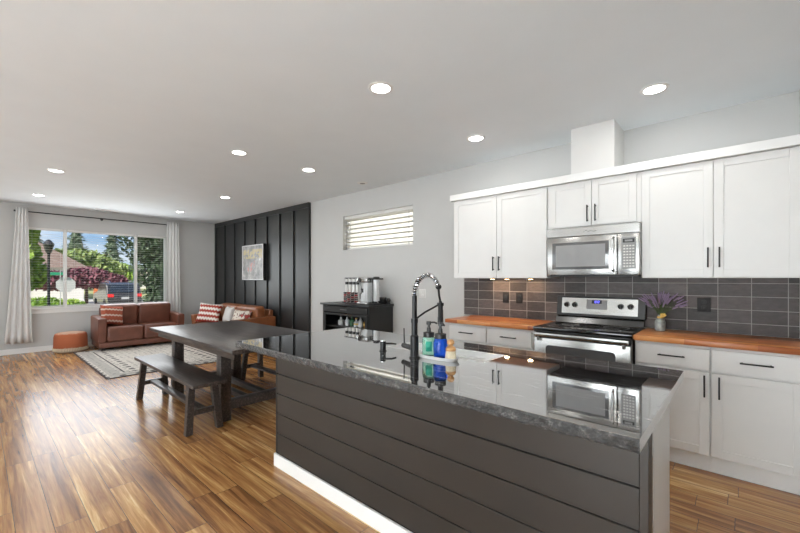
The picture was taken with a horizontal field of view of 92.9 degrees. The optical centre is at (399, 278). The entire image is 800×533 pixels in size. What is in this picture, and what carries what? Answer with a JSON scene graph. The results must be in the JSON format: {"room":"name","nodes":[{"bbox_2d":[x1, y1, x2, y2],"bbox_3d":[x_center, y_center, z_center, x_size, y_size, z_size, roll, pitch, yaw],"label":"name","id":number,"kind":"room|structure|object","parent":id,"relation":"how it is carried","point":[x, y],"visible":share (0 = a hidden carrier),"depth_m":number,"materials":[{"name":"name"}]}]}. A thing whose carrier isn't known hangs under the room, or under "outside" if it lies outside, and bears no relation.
{"room":"open-plan kitchen","nodes":[
{"label":"open-plan kitchen","id":0,"kind":"room"},
{"bbox_2d":[35,266,130,302],"bbox_3d":[-24.424,0.450,28.996,3.329,2.992,6.362,0,0,42],"label":"tree","id":1,"kind":"object","parent":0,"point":[93,276],"visible":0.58,"depth_m":28.62,"materials":[{"name":"purple plant"}]},
{"bbox_2d":[0,202,214,349],"bbox_3d":[-6.742,0.000,6.963,0.140,2.680,6.800,0,0,42],"label":"wall","id":2,"kind":"structure","parent":0,"point":[196,239],"depth_m":7.58,"materials":[{"name":"grey paint"}]},
{"bbox_2d":[0,341,93,355],"bbox_3d":[-6.685,1.292,6.912,0.014,0.095,6.520,0,0,42],"label":"baseboard","id":3,"kind":"structure","parent":2,"relation":"attached to","point":[40,348],"depth_m":6.86,"materials":[{"name":"white paint"}]},
{"bbox_2d":[14,209,166,225],"bbox_3d":[-5.933,-1.191,7.674,0.110,0.050,2.620,0,0,42],"label":"curtain rod","id":4,"kind":"object","parent":2,"relation":"attached to","point":[101,219],"visible":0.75,"depth_m":7.52,"materials":[{"name":"black metal"}]},
{"bbox_2d":[4,207,32,344],"bbox_3d":[-6.718,-0.057,6.697,0.075,2.406,0.363,0,0,42],"label":"curtain","id":5,"kind":"object","parent":4,"relation":"hanging from","point":[19,317],"visible":1,"depth_m":6.71,"materials":[{"name":"fabric"}]},
{"bbox_2d":[166,222,180,312],"bbox_3d":[-5.074,-0.027,8.521,0.075,2.466,0.313,0,0,42],"label":"curtain","id":6,"kind":"object","parent":4,"relation":"hanging from","point":[173,257],"visible":0.78,"depth_m":8.51,"materials":[{"name":"fabric"}]},
{"bbox_2d":[31,230,165,313],"bbox_3d":[-6.021,-0.150,7.707,0.135,1.580,2.370,0,0,42],"label":"window","id":7,"kind":"structure","parent":2,"relation":"in","point":[95,307],"depth_m":7.36,"materials":[{"name":"white paint"}]},
{"bbox_2d":[29,227,63,307],"bbox_3d":[-6.575,-0.202,7.075,0.034,1.471,0.486,0,0,42],"label":"window blind","id":8,"kind":"object","parent":7,"relation":"attached to","point":[30,228],"visible":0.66,"depth_m":7.09,"materials":[{"name":"white plastic"}]},
{"bbox_2d":[67,230,134,306],"bbox_3d":[-6.016,-0.202,7.696,0.034,1.471,1.096,0,0,42],"label":"window blind","id":9,"kind":"object","parent":7,"relation":"attached to","point":[73,231],"visible":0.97,"depth_m":7.62,"materials":[{"name":"white plastic"}]},
{"bbox_2d":[137,235,163,303],"bbox_3d":[-5.454,-0.202,8.320,0.034,1.471,0.496,0,0,42],"label":"window blind","id":10,"kind":"object","parent":7,"relation":"attached to","point":[146,236],"visible":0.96,"depth_m":8.32,"materials":[{"name":"white plastic"}]},
{"bbox_2d":[0,0,799,223],"bbox_3d":[-3.013,-1.390,3.603,10.180,0.100,6.800,0,0,42],"label":"ceiling","id":11,"kind":"structure","parent":0,"point":[142,106],"depth_m":2.62,"materials":[{"name":"white paint"}]},
{"bbox_2d":[47,169,64,172],"bbox_3d":[-4.253,-1.335,4.707,0.176,0.010,0.176,0,0,42],"label":"recessed light","id":12,"kind":"object","parent":11,"relation":"in","point":[51,170],"visible":1,"depth_m":4.68,"materials":[{"name":"white paint"}]},
{"bbox_2d":[230,149,247,154],"bbox_3d":[-1.704,-1.335,4.025,0.176,0.010,0.176,0,0,42],"label":"recessed light","id":13,"kind":"object","parent":11,"relation":"in","point":[236,152],"visible":1,"depth_m":4.02,"materials":[{"name":"white paint"}]},
{"bbox_2d":[301,168,315,171],"bbox_3d":[-1.121,-1.335,4.671,0.176,0.010,0.176,0,0,42],"label":"recessed light","id":14,"kind":"object","parent":11,"relation":"in","point":[302,169],"visible":1,"depth_m":4.65,"materials":[{"name":"white paint"}]},
{"bbox_2d":[368,81,392,93],"bbox_3d":[-0.135,-1.335,2.665,0.176,0.010,0.176,0,0,42],"label":"recessed light","id":15,"kind":"object","parent":11,"relation":"in","point":[380,87],"visible":1,"depth_m":2.65,"materials":[{"name":"white paint"}]},
{"bbox_2d":[467,135,484,141],"bbox_3d":[0.722,-1.335,3.616,0.176,0.010,0.176,0,0,42],"label":"recessed light","id":16,"kind":"object","parent":11,"relation":"in","point":[473,138],"visible":1,"depth_m":3.62,"materials":[{"name":"white paint"}]},
{"bbox_2d":[640,82,669,94],"bbox_3d":[1.791,-1.335,2.680,0.176,0.010,0.176,0,0,42],"label":"recessed light","id":17,"kind":"object","parent":11,"relation":"in","point":[652,89],"visible":1,"depth_m":2.67,"materials":[{"name":"white paint"}]},
{"bbox_2d":[0,341,799,532],"bbox_3d":[-3.013,1.390,3.603,10.180,0.100,6.800,0,0,42],"label":"floor","id":18,"kind":"structure","parent":0,"point":[79,452],"depth_m":2.62,"materials":[{"name":"brown wood"}]},
{"bbox_2d":[52,331,88,352],"bbox_3d":[-6.080,1.156,7.026,0.511,0.368,0.511,0,0,42],"label":"ottoman","id":19,"kind":"object","parent":18,"relation":"on","point":[68,341],"visible":1,"depth_m":6.85,"materials":[{"name":"orange fabric"}]},
{"bbox_2d":[73,342,241,378],"bbox_3d":[-4.279,1.335,6.635,2.680,0.010,1.840,0,0,42],"label":"area rug","id":20,"kind":"object","parent":18,"relation":"on","point":[111,363],"visible":0.69,"depth_m":6.42,"materials":[{"name":"beige fabric"}]},
{"bbox_2d":[91,302,183,350],"bbox_3d":[-5.261,0.912,7.675,0.748,0.834,1.440,0,0,42],"label":"leather sofa","id":21,"kind":"object","parent":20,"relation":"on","point":[138,319],"visible":0.87,"depth_m":7.49,"materials":[{"name":"brown leather"}]},
{"bbox_2d":[100,305,122,324],"bbox_3d":[-5.520,0.700,7.289,0.195,0.417,0.447,0,0,28],"label":"throw pillow","id":22,"kind":"object","parent":21,"relation":"on","point":[113,315],"visible":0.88,"depth_m":7.24,"materials":[{"name":"red fabric"}]},
{"bbox_2d":[103,303,137,324],"bbox_3d":[-5.562,0.730,7.549,0.245,0.468,0.582,0,0,42],"label":"cushion","id":23,"kind":"object","parent":21,"relation":"on","point":[130,310],"depth_m":7.58,"materials":[{"name":"leather"}]},
{"bbox_2d":[106,323,143,341],"bbox_3d":[-5.398,1.038,7.402,0.550,0.277,0.582,0,0,42],"label":"seat cushion","id":24,"kind":"object","parent":21,"relation":"on","point":[127,332],"depth_m":7.24,"materials":[{"name":"leather"}]},
{"bbox_2d":[137,302,170,323],"bbox_3d":[-5.167,0.730,7.987,0.245,0.468,0.582,0,0,42],"label":"cushion","id":25,"kind":"object","parent":21,"relation":"on","point":[149,312],"depth_m":7.90,"materials":[{"name":"leather"}]},
{"bbox_2d":[139,321,176,337],"bbox_3d":[-5.003,1.038,7.840,0.550,0.277,0.582,0,0,42],"label":"seat cushion","id":26,"kind":"object","parent":21,"relation":"on","point":[146,333],"depth_m":7.59,"materials":[{"name":"leather"}]},
{"bbox_2d":[134,353,227,436],"bbox_3d":[-2.271,1.114,3.843,1.760,0.452,0.316,0,0,42],"label":"bench","id":27,"kind":"object","parent":18,"relation":"on","point":[192,377],"visible":1,"depth_m":3.53,"materials":[{"name":"brown wood"}]},
{"bbox_2d":[150,320,307,421],"bbox_3d":[-1.811,0.960,4.189,2.200,0.760,1.060,0,0,42],"label":"dining table","id":28,"kind":"object","parent":18,"relation":"on","point":[218,338],"visible":0.7,"depth_m":3.95,"materials":[{"name":"brown wood"}]},
{"bbox_2d":[191,303,275,325],"bbox_3d":[-3.375,0.933,7.652,1.940,0.814,0.878,0,0,42],"label":"leather loveseat","id":29,"kind":"object","parent":18,"relation":"on","point":[259,315],"visible":0.27,"depth_m":7.30,"materials":[{"name":"brown leather"}]},
{"bbox_2d":[195,303,222,321],"bbox_3d":[-3.998,0.720,7.977,0.517,0.440,0.227,0,0,-1],"label":"throw pillow","id":30,"kind":"object","parent":29,"relation":"on","point":[207,312],"visible":0.97,"depth_m":7.91,"materials":[{"name":"red fabric"}]},
{"bbox_2d":[222,306,234,320],"bbox_3d":[-3.516,0.740,7.839,0.340,0.325,0.175,0,0,36],"label":"throw pillow","id":31,"kind":"object","parent":29,"relation":"on","point":[228,314],"visible":0.72,"depth_m":7.76,"materials":[{"name":"grey fabric"}]},
{"bbox_2d":[220,303,242,318],"bbox_3d":[-3.543,0.760,8.079,0.812,0.468,0.245,0,0,42],"label":"cushion","id":32,"kind":"object","parent":29,"relation":"on","point":[225,305],"depth_m":8.09,"materials":[{"name":"brown leather"}]},
{"bbox_2d":[232,309,251,319],"bbox_3d":[-3.074,0.755,7.374,0.560,0.287,0.167,0,0,35],"label":"throw pillow","id":33,"kind":"object","parent":29,"relation":"on","point":[238,314],"visible":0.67,"depth_m":7.30,"materials":[{"name":"beige fabric"}]},
{"bbox_2d":[237,304,264,317],"bbox_3d":[-2.934,0.760,7.530,0.812,0.468,0.245,0,0,42],"label":"cushion","id":34,"kind":"object","parent":29,"relation":"on","point":[257,311],"depth_m":7.28,"materials":[{"name":"brown leather"}]},
{"bbox_2d":[241,353,275,380],"bbox_3d":[-1.444,1.114,4.612,1.760,0.452,0.316,0,0,42],"label":"bench","id":35,"kind":"object","parent":18,"relation":"on","point":[244,365],"visible":0.18,"depth_m":5.00,"materials":[{"name":"brown wood"}]},
{"bbox_2d":[320,301,393,332],"bbox_3d":[-0.639,0.848,5.505,1.060,0.985,0.484,0,0,42],"label":"bar cabinet","id":36,"kind":"object","parent":18,"relation":"on","point":[376,317],"visible":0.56,"depth_m":5.28,"materials":[{"name":"black paint"}]},
{"bbox_2d":[338,315,343,324],"bbox_3d":[-0.874,0.614,5.633,0.090,0.136,0.089,0,0,42],"label":"liquor bottle","id":37,"kind":"object","parent":36,"relation":"on","point":[340,321],"visible":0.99,"depth_m":5.60,"materials":[{"name":"clear glass"}]},
{"bbox_2d":[326,322,364,328],"bbox_3d":[-0.620,0.691,5.519,0.959,0.018,0.412,0,0,42],"label":"shelf","id":38,"kind":"object","parent":36,"relation":"attached to","point":[328,324],"depth_m":5.56,"materials":[{"name":"black paint"}]},
{"bbox_2d":[345,316,349,325],"bbox_3d":[-0.770,0.606,5.540,0.070,0.151,0.069,0,0,42],"label":"liquor bottle","id":39,"kind":"object","parent":36,"relation":"on","point":[347,321],"visible":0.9,"depth_m":5.51,"materials":[{"name":"clear glass"}]},
{"bbox_2d":[342,278,361,303],"bbox_3d":[-0.699,0.170,5.551,0.340,0.371,0.107,0,0,42],"label":"rack","id":40,"kind":"object","parent":36,"relation":"on","point":[351,294],"visible":0.93,"depth_m":5.54,"materials":[{"name":"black metal"}]},
{"bbox_2d":[350,317,353,325],"bbox_3d":[-0.688,0.601,5.466,0.068,0.162,0.067,0,0,42],"label":"liquor bottle","id":41,"kind":"object","parent":36,"relation":"on","point":[351,319],"visible":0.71,"depth_m":5.44,"materials":[{"name":"green glass"}]},
{"bbox_2d":[358,317,362,326],"bbox_3d":[-0.554,0.598,5.345,0.066,0.167,0.065,0,0,42],"label":"liquor bottle","id":42,"kind":"object","parent":36,"relation":"on","point":[360,322],"visible":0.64,"depth_m":5.32,"materials":[{"name":"clear glass"}]},
{"bbox_2d":[357,277,376,304],"bbox_3d":[-0.475,0.168,5.349,0.236,0.375,0.208,0,0,42],"label":"coffee maker","id":43,"kind":"object","parent":36,"relation":"on","point":[366,295],"visible":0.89,"depth_m":5.25,"materials":[{"name":"silver metal"}]},
{"bbox_2d":[369,276,382,304],"bbox_3d":[-0.308,0.163,5.191,0.198,0.385,0.140,0,0,42],"label":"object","id":44,"kind":"object","parent":36,"relation":"on","point":[375,280],"visible":1,"depth_m":5.17,"materials":[{"name":"silver metal"}]},
{"bbox_2d":[378,297,386,303],"bbox_3d":[-0.239,0.307,5.344,0.110,0.096,0.096,0,0,42],"label":"coffee canister","id":45,"kind":"object","parent":36,"relation":"on","point":[382,300],"visible":0.76,"depth_m":5.30,"materials":[{"name":"black plastic"}]},
{"bbox_2d":[449,323,486,344],"bbox_3d":[0.860,0.903,4.107,0.450,0.874,0.587,0,0,42],"label":"base cabinet","id":46,"kind":"object","parent":18,"relation":"on","point":[476,334],"visible":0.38,"depth_m":3.90,"materials":[{"name":"white paint"}]},
{"bbox_2d":[445,315,553,329],"bbox_3d":[1.029,0.446,3.948,0.963,0.038,0.574,0,0,42],"label":"countertop","id":47,"kind":"structure","parent":46,"relation":"on","point":[503,322],"depth_m":3.81,"materials":[{"name":"brown wood"}]},
{"bbox_2d":[274,349,669,532],"bbox_3d":[0.143,0.902,2.194,2.280,0.875,0.608,0,0,42],"label":"kitchen island","id":48,"kind":"object","parent":18,"relation":"on","point":[397,461],"visible":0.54,"depth_m":1.75,"materials":[{"name":"grey paint"}]},
{"bbox_2d":[235,327,683,454],"bbox_3d":[0.095,0.446,2.170,2.357,0.040,1.019,0,0,42],"label":"island countertop","id":49,"kind":"structure","parent":48,"relation":"on","point":[619,405],"depth_m":1.62,"materials":[{"name":"black stone"}]},
{"bbox_2d":[379,340,395,351],"bbox_3d":[-0.073,0.395,2.248,0.099,0.063,0.044,0,0,-14],"label":"soap dispenser","id":50,"kind":"object","parent":49,"relation":"on","point":[383,343],"visible":1,"depth_m":2.23,"materials":[{"name":"black metal"}]},
{"bbox_2d":[401,273,443,358],"bbox_3d":[0.116,0.196,2.163,0.159,0.461,0.285,0,0,42],"label":"kitchen faucet","id":51,"kind":"object","parent":49,"relation":"on","point":[413,347],"visible":0.98,"depth_m":2.04,"materials":[{"name":"black metal"}]},
{"bbox_2d":[419,351,459,361],"bbox_3d":[0.197,0.416,2.033,0.270,0.018,0.100,0,0,42],"label":"soap tray","id":52,"kind":"object","parent":49,"relation":"on","point":[420,352],"visible":0.57,"depth_m":1.98,"materials":[{"name":"white ceramic"}]},
{"bbox_2d":[422,321,436,355],"bbox_3d":[0.157,0.324,2.068,0.072,0.186,0.072,0,0,-37],"label":"soap bottle","id":53,"kind":"object","parent":52,"relation":"on","point":[428,336],"visible":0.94,"depth_m":2.04,"materials":[{"name":"green"}]},
{"bbox_2d":[433,322,446,357],"bbox_3d":[0.214,0.324,2.016,0.072,0.186,0.072,0,0,26],"label":"soap bottle","id":54,"kind":"object","parent":52,"relation":"on","point":[440,341],"visible":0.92,"depth_m":1.99,"materials":[{"name":"blue plastic"}]},
{"bbox_2d":[445,339,455,358],"bbox_3d":[0.264,0.367,1.978,0.058,0.101,0.058,0,0,42],"label":"dish brush","id":55,"kind":"object","parent":52,"relation":"on","point":[450,350],"visible":0.96,"depth_m":1.96,"materials":[{"name":"brown wood"}]},
{"bbox_2d":[386,342,505,362],"bbox_3d":[0.248,0.557,2.258,0.703,0.262,0.255,0,0,42],"label":"sink","id":56,"kind":"object","parent":49,"relation":"in","point":[462,352],"visible":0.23,"depth_m":2.24,"materials":[{"name":"white ceramic"}]},
{"bbox_2d":[487,326,535,350],"bbox_3d":[1.208,0.903,3.793,0.484,0.874,0.587,0,0,42],"label":"base cabinet","id":57,"kind":"object","parent":18,"relation":"on","point":[521,339],"visible":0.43,"depth_m":3.59,"materials":[{"name":"white paint"}]},
{"bbox_2d":[533,295,646,363],"bbox_3d":[1.656,0.754,3.337,0.770,1.172,0.625,0,0,42],"label":"range","id":58,"kind":"object","parent":18,"relation":"on","point":[602,341],"visible":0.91,"depth_m":3.30,"materials":[{"name":"silver metal"}]},
{"bbox_2d":[533,321,644,338],"bbox_3d":[1.644,0.439,3.324,0.770,0.031,0.520,0,0,42],"label":"cooktop","id":59,"kind":"object","parent":58,"relation":"in","point":[576,328],"depth_m":3.23,"materials":[{"name":"black glass"}]},
{"bbox_2d":[635,340,710,471],"bbox_3d":[2.138,0.903,2.955,0.451,0.874,0.587,0,0,42],"label":"base cabinet","id":60,"kind":"object","parent":18,"relation":"on","point":[690,406],"visible":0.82,"depth_m":2.70,"materials":[{"name":"white paint"}]},
{"bbox_2d":[633,328,799,354],"bbox_3d":[2.306,0.446,2.798,0.917,0.038,0.574,0,0,42],"label":"countertop","id":61,"kind":"structure","parent":60,"relation":"on","point":[780,345],"depth_m":2.67,"materials":[{"name":"brown wood"}]},
{"bbox_2d":[655,315,665,330],"bbox_3d":[2.131,0.361,3.115,0.078,0.130,0.078,0,0,42],"label":"flower vase","id":62,"kind":"object","parent":61,"relation":"on","point":[660,323],"visible":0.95,"depth_m":3.09,"materials":[{"name":"grey glass"}]},
{"bbox_2d":[639,291,687,317],"bbox_3d":[2.151,0.210,3.104,0.328,0.226,0.261,0,0,42],"label":"bunch","id":63,"kind":"object","parent":62,"relation":"in","point":[665,297],"visible":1,"depth_m":3.10,"materials":[{"name":"purple plant"}]},
{"bbox_2d":[711,347,799,494],"bbox_3d":[2.477,0.903,2.650,0.459,0.874,0.587,0,0,42],"label":"base cabinet","id":64,"kind":"object","parent":18,"relation":"on","point":[755,395],"visible":0.95,"depth_m":2.46,"materials":[{"name":"white paint"}]},
{"bbox_2d":[311,91,798,339],"bbox_3d":[-0.784,0.000,6.077,9.900,2.680,0.140,0,0,42],"label":"wall","id":65,"kind":"structure","parent":0,"point":[432,249],"depth_m":4.83,"materials":[{"name":"grey paint"}]},
{"bbox_2d":[215,202,310,331],"bbox_3d":[-3.050,0.000,7.994,3.954,2.680,0.047,0,0,42],"label":"panelling","id":66,"kind":"object","parent":65,"relation":"attached to","point":[286,232],"visible":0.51,"depth_m":7.50,"materials":[{"name":"black paint"}]},
{"bbox_2d":[242,243,265,279],"bbox_3d":[-3.045,-0.338,7.915,0.910,0.745,0.066,0,0,42],"label":"framed artwork","id":67,"kind":"object","parent":66,"relation":"attached to","point":[253,256],"visible":1,"depth_m":7.82,"materials":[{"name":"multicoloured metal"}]},
{"bbox_2d":[348,222,412,249],"bbox_3d":[-0.296,-0.726,5.692,1.460,0.538,0.040,0,0,42],"label":"window","id":68,"kind":"structure","parent":65,"relation":"in","point":[349,227],"depth_m":5.89,"materials":[{"name":"white paint"}]},
{"bbox_2d":[344,205,412,248],"bbox_3d":[-0.336,-0.730,5.647,1.436,0.525,0.076,0,0,42],"label":"window blind","id":69,"kind":"object","parent":68,"relation":"attached to","point":[407,209],"visible":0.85,"depth_m":5.60,"materials":[{"name":"white"}]},
{"bbox_2d":[419,289,425,297],"bbox_3d":[0.295,0.195,5.003,0.110,0.115,0.010,0,0,42],"label":"wall outlet","id":70,"kind":"object","parent":65,"relation":"attached to","point":[422,292],"visible":1,"depth_m":5.00,"materials":[{"name":"white plastic"}]},
{"bbox_2d":[454,187,559,277],"bbox_3d":[1.091,-0.435,4.027,1.040,0.860,0.369,0,0,42],"label":"upper cabinet","id":71,"kind":"object","parent":65,"relation":"attached to","point":[502,235],"visible":0.98,"depth_m":3.88,"materials":[{"name":"white paint"}]},
{"bbox_2d":[450,134,799,201],"bbox_3d":[1.704,-0.899,3.489,2.740,0.066,0.375,0,0,42],"label":"trim","id":72,"kind":"structure","parent":71,"relation":"on","point":[794,140],"depth_m":3.01,"materials":[{"name":"white paint"}]},
{"bbox_2d":[548,172,641,229],"bbox_3d":[1.760,-0.662,3.425,0.756,0.405,0.369,0,0,42],"label":"upper cabinet","id":73,"kind":"object","parent":65,"relation":"attached to","point":[617,199],"visible":0.98,"depth_m":3.28,"materials":[{"name":"white paint"}]},
{"bbox_2d":[547,222,641,276],"bbox_3d":[1.743,-0.234,3.384,0.732,0.428,0.455,0,0,42],"label":"microwave","id":74,"kind":"object","parent":73,"relation":"attached to","point":[613,250],"visible":0.98,"depth_m":3.22,"materials":[{"name":"silver metal"}]},
{"bbox_2d":[464,276,799,337],"bbox_3d":[1.807,0.150,3.642,2.790,0.550,0.010,0,0,42],"label":"backsplash","id":75,"kind":"structure","parent":65,"relation":"attached to","point":[747,306],"depth_m":3.16,"materials":[{"name":"grey tile"}]},
{"bbox_2d":[503,292,508,302],"bbox_3d":[1.169,0.208,4.203,0.072,0.115,0.009,0,0,42],"label":"light switch","id":76,"kind":"object","parent":75,"relation":"attached to","point":[505,294],"visible":1,"depth_m":4.20,"materials":[{"name":"black plastic"}]},
{"bbox_2d":[516,293,521,302],"bbox_3d":[1.284,0.208,4.099,0.072,0.115,0.010,0,0,42],"label":"wall outlet","id":77,"kind":"object","parent":75,"relation":"attached to","point":[518,295],"visible":1,"depth_m":4.10,"materials":[{"name":"black plastic"}]},
{"bbox_2d":[697,298,710,311],"bbox_3d":[2.441,0.210,3.056,0.085,0.115,0.010,0,0,42],"label":"wall outlet","id":78,"kind":"object","parent":75,"relation":"attached to","point":[703,304],"visible":1,"depth_m":3.05,"materials":[{"name":"black plastic"}]},
{"bbox_2d":[642,146,799,277],"bbox_3d":[2.373,-0.435,2.873,0.890,0.860,0.369,0,0,42],"label":"upper cabinet","id":79,"kind":"object","parent":65,"relation":"attached to","point":[737,216],"visible":1,"depth_m":2.72,"materials":[{"name":"white paint"}]},
{"bbox_2d":[571,119,623,173],"bbox_3d":[1.784,-1.137,3.434,0.347,0.407,0.350,0,0,42],"label":"cover","id":80,"kind":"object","parent":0,"point":[597,146],"depth_m":3.30,"materials":[{"name":"white paint"}]},
{"bbox_2d":[799,90,799,338],"bbox_3d":[0.717,0.000,0.243,0.140,2.680,6.800,0,0,42],"label":"wall","id":81,"kind":"structure","parent":0,"point":[799,90],"depth_m":2.71,"materials":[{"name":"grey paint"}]},
{"label":"outside","id":82,"kind":"structure","parent":0,"visible":0},
{"bbox_2d":[84,287,146,298],"bbox_3d":[-45.306,2.040,54.284,120.010,0.200,100.000,0,0,42],"label":"lawn","id":83,"kind":"structure","parent":82,"point":[90,294],"depth_m":46.71,"materials":[{"name":"green plant"}]},
{"bbox_2d":[29,229,51,290],"bbox_3d":[-20.351,-1.061,20.048,4.014,6.015,2.974,0,0,42],"label":"leafy tree","id":84,"kind":"object","parent":83,"relation":"on","point":[38,278],"visible":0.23,"depth_m":20.18,"materials":[{"name":"green plant"}]},
{"bbox_2d":[50,272,62,274],"bbox_3d":[-15.751,0.765,17.477,0.036,2.350,0.620,0,0,42],"label":"street name sign","id":85,"kind":"object","parent":83,"relation":"on","point":[51,273],"visible":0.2,"depth_m":17.44,"materials":[{"name":"metal"}]},
{"bbox_2d":[31,296,84,305],"bbox_3d":[-18.020,1.435,19.723,1.674,1.152,2.976,0,0,42],"label":"shrub","id":86,"kind":"object","parent":83,"relation":"on","point":[40,301],"visible":0.2,"depth_m":19.51,"materials":[{"name":"green plant"}]},
{"bbox_2d":[31,242,86,299],"bbox_3d":[-33.517,-0.660,34.508,7.600,5.200,7.300,0,0,42],"label":"house","id":87,"kind":"structure","parent":83,"relation":"on","point":[76,293],"depth_m":33.12,"materials":[{"name":"white"}]},
{"bbox_2d":[56,277,75,291],"bbox_3d":[-15.673,0.790,17.837,0.067,2.300,0.693,0,0,42],"label":"stop sign","id":88,"kind":"object","parent":83,"relation":"on","point":[71,284],"visible":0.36,"depth_m":17.89,"materials":[{"name":"metal"}]},
{"bbox_2d":[62,232,91,290],"bbox_3d":[-53.665,-4.208,62.904,6.974,13.058,7.210,0,0,42],"label":"conifer tree","id":89,"kind":"object","parent":83,"relation":"on","point":[72,235],"visible":0.1,"depth_m":62.44,"materials":[{"name":"green plant"}]},
{"bbox_2d":[54,248,128,276],"bbox_3d":[-36.666,-0.771,43.015,6.327,5.436,9.876,0,0,42],"label":"leafy tree","id":90,"kind":"object","parent":83,"relation":"on","point":[119,268],"visible":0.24,"depth_m":43.04,"materials":[{"name":"green plant"}]},
{"bbox_2d":[88,235,125,288],"bbox_3d":[-45.514,-3.267,60.037,6.357,10.786,6.176,0,0,42],"label":"conifer tree","id":91,"kind":"object","parent":83,"relation":"on","point":[113,250],"visible":0.18,"depth_m":59.66,"materials":[{"name":"green plant"}]},
{"bbox_2d":[121,262,140,282],"bbox_3d":[-39.009,-0.270,52.194,5.012,4.436,6.004,0,0,42],"label":"leafy tree","id":92,"kind":"object","parent":83,"relation":"on","point":[129,276],"visible":0.17,"depth_m":52.08,"materials":[{"name":"green plant"}]},
{"bbox_2d":[138,268,147,288],"bbox_3d":[-54.624,-0.260,76.814,9.600,4.400,8.800,0,0,42],"label":"house","id":93,"kind":"structure","parent":83,"relation":"on","point":[142,287],"depth_m":74.64,"materials":[{"name":"white"}]},
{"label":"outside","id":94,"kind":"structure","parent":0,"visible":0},
{"bbox_2d":[351,211,412,247],"bbox_3d":[0.483,-0.860,8.005,8.000,5.600,0.300,0,0,42],"label":"facade","id":95,"kind":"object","parent":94,"point":[410,213],"visible":0.02,"depth_m":8.57,"materials":[{"name":"beige"}]},
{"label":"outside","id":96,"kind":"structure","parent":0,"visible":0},
{"bbox_3d":[-8.390,1.933,14.964,10.500,0.015,17.000,0,0,42],"label":"lawn","id":97,"kind":"structure","parent":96,"visible":0},
{"bbox_2d":[43,240,54,305],"bbox_3d":[-14.512,0.160,15.714,0.351,3.560,0.351,0,0,-25],"label":"street lamp","id":98,"kind":"object","parent":97,"relation":"on","point":[46,242],"visible":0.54,"depth_m":15.68,"materials":[{"name":"black metal"}]},
{"bbox_2d":[114,235,162,301],"bbox_3d":[-10.464,-0.968,17.101,3.578,5.846,4.608,0,0,42],"label":"evergreen tree","id":99,"kind":"object","parent":97,"relation":"on","point":[155,285],"visible":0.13,"depth_m":16.12,"materials":[{"name":"green plant"}]},
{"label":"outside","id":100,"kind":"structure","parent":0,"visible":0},
{"bbox_2d":[78,299,144,303],"bbox_3d":[-14.013,1.930,35.240,24.000,0.020,26.400,0,0,42],"label":"street","id":101,"kind":"structure","parent":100,"point":[90,300],"depth_m":32.77,"materials":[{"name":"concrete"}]},
{"bbox_2d":[93,281,141,303],"bbox_3d":[-18.579,1.030,24.952,4.390,1.779,1.800,0,0,42],"label":"parked car","id":102,"kind":"object","parent":101,"relation":"on","point":[124,289],"visible":0.66,"depth_m":23.61,"materials":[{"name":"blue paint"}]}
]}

